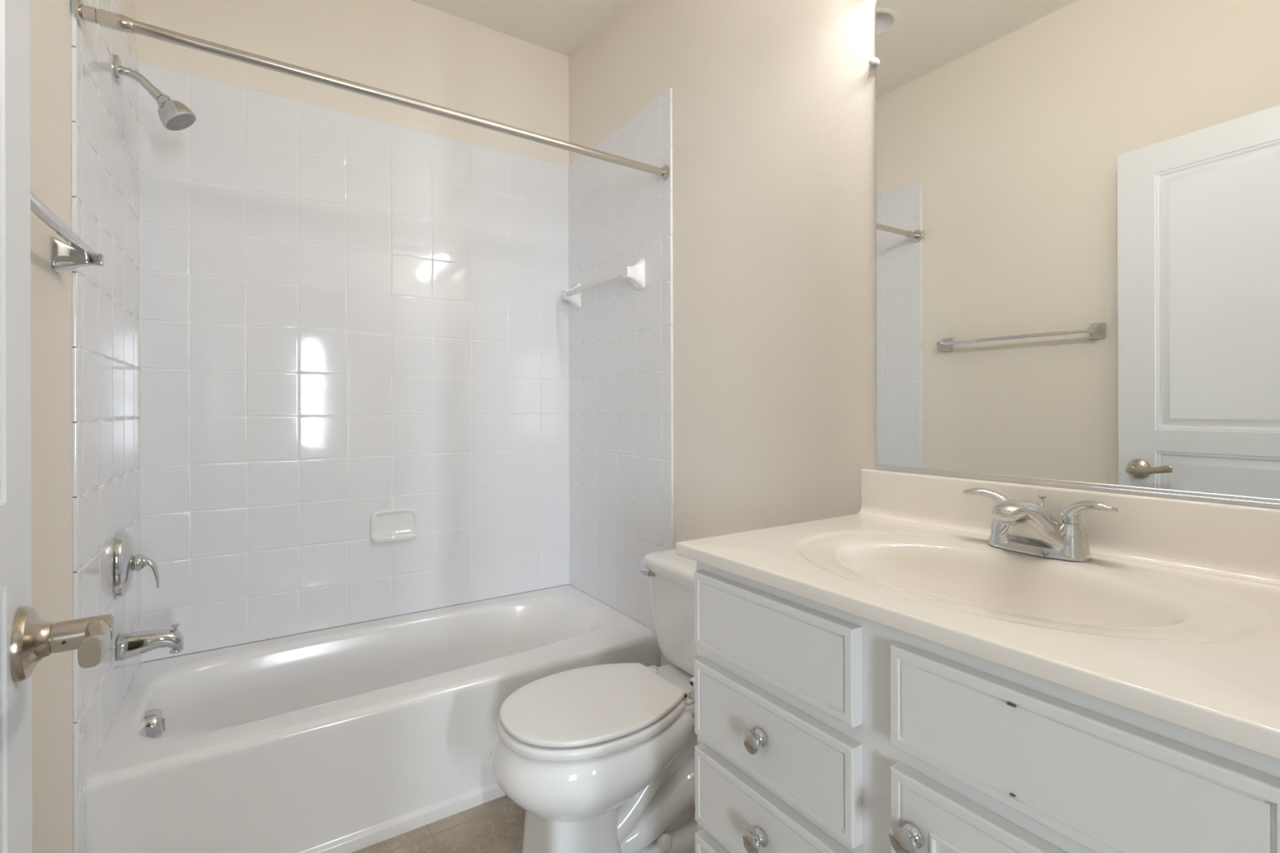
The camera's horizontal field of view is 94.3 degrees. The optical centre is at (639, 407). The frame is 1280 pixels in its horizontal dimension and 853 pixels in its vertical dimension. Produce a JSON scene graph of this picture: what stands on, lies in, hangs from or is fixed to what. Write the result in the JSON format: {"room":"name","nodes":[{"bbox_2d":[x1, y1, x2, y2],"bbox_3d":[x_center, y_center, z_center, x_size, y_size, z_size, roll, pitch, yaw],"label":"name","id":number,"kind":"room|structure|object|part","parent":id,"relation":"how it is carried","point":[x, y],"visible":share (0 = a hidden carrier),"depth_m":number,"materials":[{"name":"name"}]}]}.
{"room":"bathroom","nodes":[
{"label":"bathroom","id":0,"kind":"room"},
{"bbox_2d":[29,0,140,852],"bbox_3d":[-0.969,-0.215,0.832,0.108,2.742,2.589,0,0,-33],"label":"wall","id":1,"kind":"structure","parent":0,"point":[86,488],"depth_m":1.23,"materials":[{"name":"beige paint"}]},
{"bbox_2d":[0,0,114,852],"bbox_3d":[-0.385,0.126,0.286,0.153,2.034,0.774,0,0,-37],"label":"door","id":2,"kind":"structure","parent":1,"relation":"in","point":[26,638],"depth_m":0.54,"materials":[{"name":"white paint"}]},
{"bbox_3d":[-0.510,0.214,0.539,0.046,0.039,0.128,0,0,-37],"label":"lever handle","id":3,"kind":"part","parent":2,"relation":"part of","materials":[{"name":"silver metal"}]},
{"bbox_2d":[30,190,104,274],"bbox_3d":[-0.906,-0.285,0.881,0.073,0.062,0.637,0,0,-33],"label":"towel bar","id":4,"kind":"object","parent":1,"relation":"attached to","point":[64,257],"visible":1,"depth_m":1.09,"materials":[{"name":"silver metal"}]},
{"bbox_3d":[-1.064,-0.284,1.128,0.068,0.062,0.052,0,0,-33],"label":"post","id":5,"kind":"part","parent":4,"relation":"part of","materials":[{"name":"silver metal"}]},
{"bbox_3d":[-1.167,0.977,1.238,0.008,0.360,0.058,0,0,-33],"label":"leg","id":6,"kind":"part","parent":1,"relation":"part of","materials":[{"name":"white tile"}]},
{"bbox_3d":[-1.361,-0.144,1.536,0.014,1.883,0.764,0,0,-33],"label":"panel","id":7,"kind":"part","parent":1,"relation":"part of","materials":[{"name":"white tile"}]},
{"bbox_2d":[111,531,159,597],"bbox_3d":[-1.336,0.410,1.584,0.087,0.166,0.146,0,0,-33],"label":"shower valve","id":8,"kind":"object","parent":1,"relation":"attached to","point":[125,561],"visible":1,"depth_m":1.53,"materials":[{"name":"silver metal"}]},
{"bbox_3d":[-1.313,0.442,1.597,0.036,0.088,0.032,0,0,-33],"label":"lever","id":9,"kind":"part","parent":8,"relation":"part of","materials":[{"name":"silver metal"}]},
{"bbox_2d":[115,622,183,660],"bbox_3d":[-1.313,0.630,1.599,0.136,0.076,0.066,0,0,-33],"label":"tub spout","id":10,"kind":"object","parent":1,"relation":"attached to","point":[130,644],"visible":1,"depth_m":1.58,"materials":[{"name":"silver metal"}]},
{"bbox_3d":[-1.271,0.604,1.626,0.019,0.023,0.019,0,0,-33],"label":"diverter knob","id":11,"kind":"part","parent":10,"relation":"part of","materials":[{"name":"silver metal"}]},
{"bbox_2d":[113,54,195,130],"bbox_3d":[-1.304,-0.843,1.602,0.174,0.164,0.085,0,0,-33],"label":"showerhead","id":12,"kind":"object","parent":1,"relation":"attached to","point":[174,115],"visible":1,"depth_m":1.59,"materials":[{"name":"silver metal"}]},
{"bbox_3d":[-1.342,-0.873,1.583,0.090,0.056,0.022,0,0,-33],"label":"arm","id":13,"kind":"part","parent":12,"relation":"part of","materials":[{"name":"silver metal"}]},
{"bbox_2d":[75,0,669,180],"bbox_3d":[-0.538,-0.817,1.639,1.494,0.070,0.058,0,0,-33],"label":"shower curtain rod","id":14,"kind":"object","parent":1,"relation":"attached to","point":[107,19],"visible":1,"depth_m":1.47,"materials":[{"name":"silver metal"}]},
{"bbox_2d":[135,0,569,662],"bbox_3d":[-0.971,-0.215,2.310,1.504,2.742,0.113,0,0,-33],"label":"wall","id":15,"kind":"structure","parent":0,"point":[353,307],"depth_m":2.18,"materials":[{"name":"white tile"}]},
{"bbox_2d":[369,507,418,542],"bbox_3d":[-0.931,0.446,2.259,0.172,0.120,0.033,0,0,-33],"label":"soap dish","id":16,"kind":"object","parent":15,"relation":"attached to","point":[396,524],"visible":1,"depth_m":2.26,"materials":[{"name":"white ceramic"}]},
{"bbox_2d":[410,0,619,56],"bbox_3d":[-0.298,-1.628,1.275,1.704,0.080,2.588,0,0,-33],"label":"ceiling","id":17,"kind":"structure","parent":0,"point":[559,26],"depth_m":2.41,"materials":[{"name":"paint"}]},
{"bbox_2d":[351,795,695,852],"bbox_3d":[-0.304,1.179,1.298,1.704,0.050,2.533,0,0,-33],"label":"floor","id":18,"kind":"structure","parent":0,"point":[496,825],"depth_m":1.61,"materials":[{"name":"tile"}]},
{"bbox_2d":[84,584,660,852],"bbox_3d":[-0.748,0.976,1.968,1.507,0.359,0.709,0,0,-33],"label":"bathtub","id":19,"kind":"object","parent":18,"relation":"on","point":[351,738],"visible":0.85,"depth_m":1.66,"materials":[{"name":"white ceramic"}]},
{"bbox_3d":[-1.317,0.857,1.602,0.057,0.082,0.080,0,0,-33],"label":"overflow plate","id":20,"kind":"part","parent":19,"relation":"part of","materials":[{"name":"silver metal"}]},
{"bbox_2d":[489,548,697,852],"bbox_3d":[-0.029,0.798,1.566,0.728,0.710,0.406,0,0,-33],"label":"toilet","id":21,"kind":"object","parent":18,"relation":"on","point":[596,758],"visible":0.86,"depth_m":1.44,"materials":[{"name":"white ceramic"}]},
{"bbox_3d":[-0.131,0.764,1.499,0.449,0.024,0.366,0,0,-33],"label":"seat","id":22,"kind":"part","parent":21,"relation":"part of","materials":[{"name":"plastic"}]},
{"bbox_3d":[-0.131,0.871,1.499,0.484,0.180,0.380,0,0,-33],"label":"bowl","id":23,"kind":"part","parent":21,"relation":"part of","materials":[{"name":"white ceramic"}]},
{"bbox_3d":[-0.128,0.739,1.501,0.445,0.016,0.356,0,0,-33],"label":"lid","id":24,"kind":"part","parent":21,"relation":"part of","materials":[{"name":"plastic"}]},
{"bbox_3d":[0.012,0.488,1.771,0.047,0.021,0.015,0,0,44],"label":"lever arm","id":25,"kind":"part","parent":21,"relation":"part of","materials":[{"name":"silver metal"}]},
{"bbox_3d":[0.033,0.489,1.764,0.022,0.027,0.027,0,0,-33],"label":"flush lever","id":26,"kind":"part","parent":21,"relation":"part of","materials":[{"name":"silver metal"}]},
{"bbox_3d":[0.187,0.465,1.708,0.210,0.044,0.406,0,0,-33],"label":"tank lid","id":27,"kind":"part","parent":21,"relation":"part of","materials":[{"name":"white ceramic"}]},
{"bbox_3d":[0.191,0.623,1.710,0.193,0.276,0.382,0,0,-33],"label":"tank","id":28,"kind":"part","parent":21,"relation":"part of","materials":[{"name":"white ceramic"}]},
{"bbox_2d":[693,561,1279,852],"bbox_3d":[0.522,0.710,0.871,0.584,0.884,0.788,0,0,-33],"label":"vanity cabinet","id":29,"kind":"object","parent":18,"relation":"on","point":[820,728],"visible":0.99,"depth_m":0.69,"materials":[{"name":"paint"}]},
{"bbox_3d":[0.194,0.824,0.909,0.020,0.158,0.328,0,0,-33],"label":"drawer","id":30,"kind":"part","parent":29,"relation":"part of","materials":[{"name":"paint"}]},
{"bbox_3d":[0.173,0.653,0.896,0.028,0.034,0.034,0,0,-33],"label":"knob","id":31,"kind":"part","parent":29,"relation":"part of","materials":[{"name":"silver metal"}]},
{"bbox_3d":[0.173,0.501,0.896,0.028,0.034,0.034,0,0,-33],"label":"knob","id":32,"kind":"part","parent":29,"relation":"part of","materials":[{"name":"silver metal"}]},
{"bbox_3d":[0.193,0.657,0.909,0.020,0.129,0.328,0,0,-33],"label":"drawer","id":33,"kind":"part","parent":29,"relation":"part of","materials":[{"name":"paint"}]},
{"bbox_3d":[0.192,0.350,0.909,0.020,0.127,0.328,0,0,-33],"label":"drawer","id":34,"kind":"part","parent":29,"relation":"part of","materials":[{"name":"paint"}]},
{"bbox_3d":[0.193,0.505,0.909,0.020,0.129,0.328,0,0,-33],"label":"drawer","id":35,"kind":"part","parent":29,"relation":"part of","materials":[{"name":"paint"}]},
{"bbox_3d":[0.309,0.500,0.688,0.028,0.034,0.034,0,0,-33],"label":"knob","id":36,"kind":"part","parent":29,"relation":"part of","materials":[{"name":"silver metal"}]},
{"bbox_2d":[675,468,1279,760],"bbox_3d":[0.522,0.263,0.891,0.559,0.242,0.822,0,0,-33],"label":"countertop","id":37,"kind":"structure","parent":29,"relation":"on","point":[1173,616],"depth_m":0.85,"materials":[{"name":"stone"}]},
{"bbox_2d":[962,488,1119,561],"bbox_3d":[0.668,0.196,1.009,0.172,0.099,0.176,0,0,11],"label":"faucet","id":38,"kind":"object","parent":37,"relation":"on","point":[1021,526],"visible":1,"depth_m":0.97,"materials":[{"name":"silver metal"}]},
{"bbox_3d":[0.630,0.167,1.077,0.028,0.042,0.083,0,0,-43],"label":"handle","id":39,"kind":"part","parent":38,"relation":"part of","materials":[{"name":"silver metal"}]},
{"bbox_3d":[0.650,0.216,1.058,0.053,0.056,0.053,0,0,-33],"label":"handle","id":40,"kind":"part","parent":38,"relation":"part of","materials":[{"name":"silver metal"}]},
{"bbox_3d":[0.639,0.199,0.990,0.150,0.094,0.155,0,0,-33],"label":"spout","id":41,"kind":"part","parent":38,"relation":"part of","materials":[{"name":"silver metal"}]},
{"bbox_3d":[0.703,0.189,1.038,0.012,0.074,0.012,0,0,-33],"label":"lift rod","id":42,"kind":"part","parent":38,"relation":"part of","materials":[{"name":"silver metal"}]},
{"bbox_3d":[0.706,0.216,0.972,0.053,0.056,0.053,0,0,-33],"label":"handle","id":43,"kind":"part","parent":38,"relation":"part of","materials":[{"name":"silver metal"}]},
{"bbox_3d":[0.715,0.167,0.947,0.028,0.042,0.083,0,0,-23],"label":"handle","id":44,"kind":"part","parent":38,"relation":"part of","materials":[{"name":"silver metal"}]},
{"bbox_3d":[0.405,0.732,0.586,0.020,0.591,0.338,0,0,-33],"label":"door","id":45,"kind":"part","parent":29,"relation":"part of","materials":[{"name":"paint"}]},
{"bbox_2d":[568,0,876,666],"bbox_3d":[0.374,-0.219,1.712,0.108,2.742,2.588,0,0,-33],"label":"wall","id":46,"kind":"structure","parent":0,"point":[734,391],"depth_m":1.83,"materials":[{"name":"beige paint"}]},
{"bbox_2d":[562,258,644,309],"bbox_3d":[-0.163,-0.488,2.370,0.068,0.112,0.560,0,0,-33],"label":"towel bar","id":47,"kind":"object","parent":46,"relation":"attached to","point":[635,273],"visible":1,"depth_m":2.21,"materials":[{"name":"white ceramic"}]},
{"bbox_3d":[-0.300,-0.488,2.579,0.068,0.112,0.060,0,0,-33],"label":"post","id":48,"kind":"part","parent":47,"relation":"part of","materials":[{"name":"white ceramic"}]},
{"bbox_3d":[-0.026,-0.489,2.161,0.068,0.112,0.060,0,0,-33],"label":"post","id":49,"kind":"part","parent":47,"relation":"part of","materials":[{"name":"white ceramic"}]},
{"bbox_3d":[-0.104,-0.148,2.350,0.008,1.883,0.778,0,0,-33],"label":"panel","id":50,"kind":"part","parent":46,"relation":"part of","materials":[{"name":"white tile"}]},
{"bbox_3d":[0.093,0.973,2.055,0.008,0.360,0.072,0,0,-33],"label":"leg","id":51,"kind":"part","parent":46,"relation":"part of","materials":[{"name":"white tile"}]},
{"bbox_2d":[857,468,1279,586],"bbox_3d":[0.741,0.193,1.034,0.037,0.104,0.822,0,0,-33],"label":"backsplash","id":52,"kind":"structure","parent":46,"relation":"attached to","point":[1242,542],"depth_m":0.95,"materials":[{"name":"stone"}]},
{"bbox_2d":[868,0,1279,508],"bbox_3d":[0.745,-0.396,1.043,0.018,1.074,0.792,0,0,-33],"label":"wall mirror","id":53,"kind":"object","parent":46,"relation":"attached to","point":[1077,202],"visible":1,"depth_m":1.02,"materials":[{"name":"clear mirror"}]}
]}

